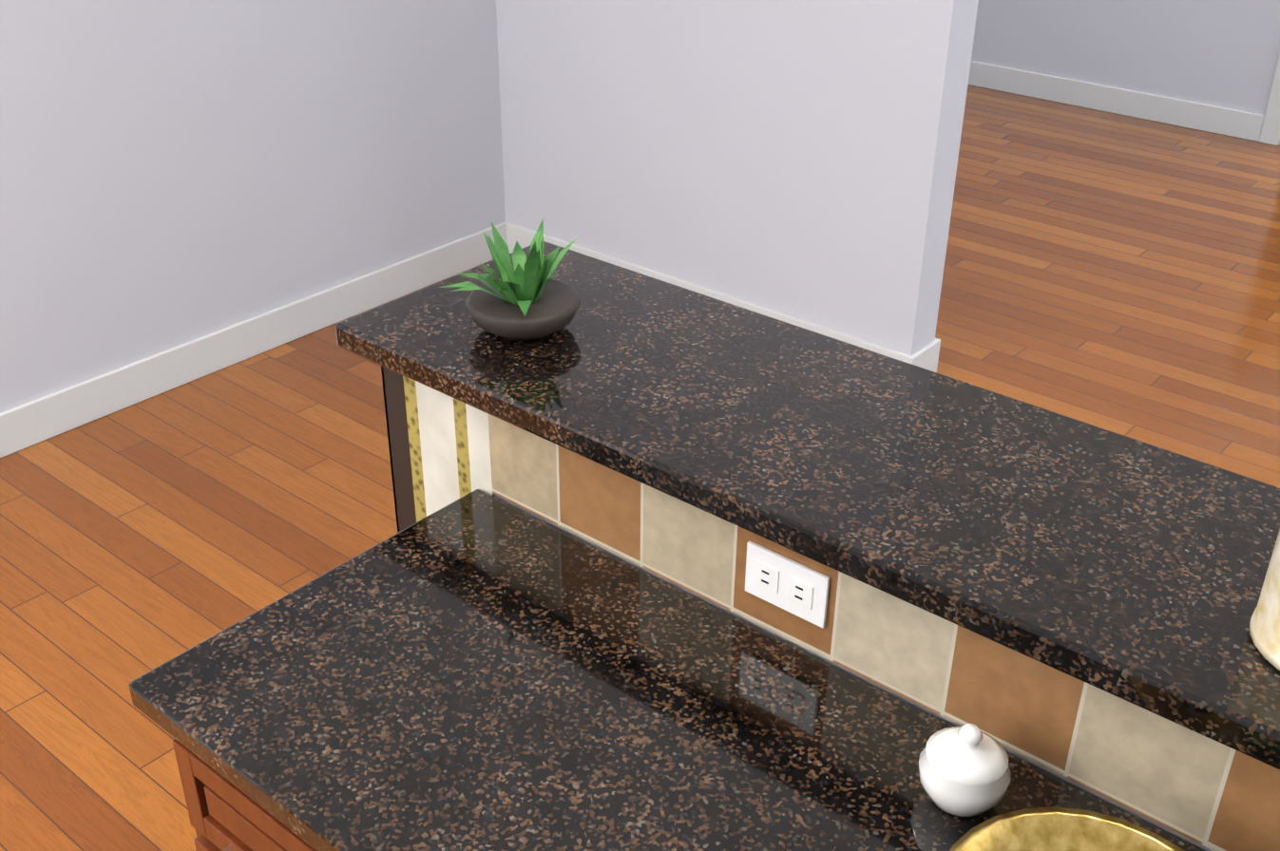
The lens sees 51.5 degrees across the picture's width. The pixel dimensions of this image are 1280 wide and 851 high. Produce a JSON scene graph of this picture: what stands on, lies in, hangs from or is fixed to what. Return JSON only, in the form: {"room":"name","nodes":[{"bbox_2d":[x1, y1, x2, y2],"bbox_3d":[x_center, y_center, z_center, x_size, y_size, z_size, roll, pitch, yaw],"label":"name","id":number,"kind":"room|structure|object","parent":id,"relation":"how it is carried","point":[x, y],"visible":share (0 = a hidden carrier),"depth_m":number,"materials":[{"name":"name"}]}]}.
{"room":"kitchen","nodes":[
{"label":"kitchen","id":0,"kind":"room"},
{"bbox_2d":[0,0,505,413],"bbox_3d":[-3.393,-0.390,1.534,0.150,3.050,8.800,23,36,34],"label":"wall","id":1,"kind":"structure","parent":0,"point":[173,173],"depth_m":4.06,"materials":[{"name":"white paint"}]},
{"bbox_2d":[0,60,1264,458],"bbox_3d":[1.879,0.592,2.845,10.100,0.130,16.300,23,36,34],"label":"baseboard","id":2,"kind":"structure","parent":1,"relation":"attached to","point":[61,412],"depth_m":4.54,"materials":[{"name":"white"}]},
{"bbox_2d":[0,84,1279,850],"bbox_3d":[1.878,0.692,2.902,10.700,0.100,16.900,23,36,34],"label":"floor","id":3,"kind":"structure","parent":0,"point":[1112,273],"depth_m":4.00,"materials":[{"name":"brown wood"}]},
{"bbox_2d":[172,739,316,850],"bbox_3d":[-0.139,0.733,1.807,0.695,0.876,0.574,23,36,34],"label":"base cabinet","id":4,"kind":"object","parent":3,"relation":"on","point":[225,814],"visible":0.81,"depth_m":1.51,"materials":[{"name":"brown wood"}]},
{"bbox_2d":[128,489,835,850],"bbox_3d":[-0.176,0.322,1.603,0.660,0.037,0.585,23,36,34],"label":"countertop","id":5,"kind":"structure","parent":4,"relation":"on","point":[478,670],"depth_m":1.57,"materials":[{"name":"black stone"}]},
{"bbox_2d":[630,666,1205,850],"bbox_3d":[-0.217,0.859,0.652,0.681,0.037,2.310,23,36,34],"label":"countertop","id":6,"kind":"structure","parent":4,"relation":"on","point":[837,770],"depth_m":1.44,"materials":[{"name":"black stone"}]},
{"bbox_2d":[918,724,1011,817],"bbox_3d":[0.346,0.358,1.408,0.096,0.097,0.096,23,36,34],"label":"sugar bowl","id":7,"kind":"object","parent":6,"relation":"on","point":[964,771],"visible":1,"depth_m":1.38,"materials":[{"name":"white ceramic"}]},
{"bbox_2d":[949,807,1184,850],"bbox_3d":[0.403,0.475,1.195,0.280,0.104,0.280,23,36,34],"label":"decorative bowl","id":8,"kind":"object","parent":6,"relation":"on","point":[1049,830],"visible":1,"depth_m":1.28,"materials":[{"name":"gold metal"}]},
{"bbox_2d":[494,0,978,355],"bbox_3d":[0.233,-1.743,3.984,1.750,3.050,0.150,23,36,34],"label":"wall","id":9,"kind":"structure","parent":0,"point":[798,159],"depth_m":4.24,"materials":[{"name":"white paint"}]},
{"bbox_2d":[495,495,1213,850],"bbox_3d":[0.243,0.569,1.901,1.530,1.074,0.150,23,36,34],"label":"wall","id":10,"kind":"structure","parent":0,"point":[871,683],"depth_m":1.61,"materials":[{"name":"white tile"}]},
{"bbox_2d":[381,365,495,533],"bbox_3d":[-0.411,1.031,1.075,0.275,1.073,3.015,3,30,5],"label":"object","id":11,"kind":"structure","parent":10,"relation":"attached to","point":[439,449],"depth_m":2.02,"materials":[{"name":"beige tile"}]},
{"bbox_2d":[335,241,1279,769],"bbox_3d":[-0.292,0.538,0.814,2.020,0.040,2.790,23,36,34],"label":"bar countertop","id":12,"kind":"structure","parent":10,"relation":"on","point":[1124,568],"depth_m":1.63,"materials":[{"name":"black stone"}]},
{"bbox_2d":[439,218,580,341],"bbox_3d":[-0.170,-0.218,1.947,0.170,0.161,0.244,23,36,34],"label":"potted plant","id":13,"kind":"object","parent":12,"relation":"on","point":[528,298],"visible":1,"depth_m":1.93,"materials":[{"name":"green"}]},
{"bbox_2d":[1249,529,1279,670],"bbox_3d":[0.703,0.100,1.266,0.168,0.290,0.168,23,36,34],"label":"hurricane candle holder","id":14,"kind":"object","parent":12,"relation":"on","point":[1265,627],"visible":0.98,"depth_m":1.31,"materials":[{"name":"beige glass"}]},
{"bbox_2d":[487,413,1279,850],"bbox_3d":[0.279,0.236,1.561,1.290,0.159,0.008,23,36,34],"label":"tile backsplash","id":15,"kind":"structure","parent":10,"relation":"attached to","point":[1213,795],"depth_m":1.49,"materials":[{"name":"beige tile"}]},
{"bbox_2d":[745,541,830,629],"bbox_3d":[0.178,0.195,1.622,0.118,0.074,0.008,23,36,34],"label":"outlet","id":16,"kind":"object","parent":15,"relation":"attached to","point":[793,587],"visible":1,"depth_m":1.62,"materials":[{"name":"white plastic"}]},
{"bbox_2d":[971,0,1279,144],"bbox_3d":[4.477,-2.179,4.821,10.400,3.050,0.150,23,36,34],"label":"wall","id":17,"kind":"structure","parent":0,"point":[1224,53],"depth_m":6.70,"materials":[{"name":"white paint"}]},
{"bbox_2d":[1259,55,1279,145],"bbox_3d":[3.492,-2.406,5.625,1.030,2.640,0.170,23,36,34],"label":"door frame","id":18,"kind":"structure","parent":17,"relation":"attached to","point":[1270,133],"depth_m":6.42,"materials":[{"name":"white paint"}]}
]}

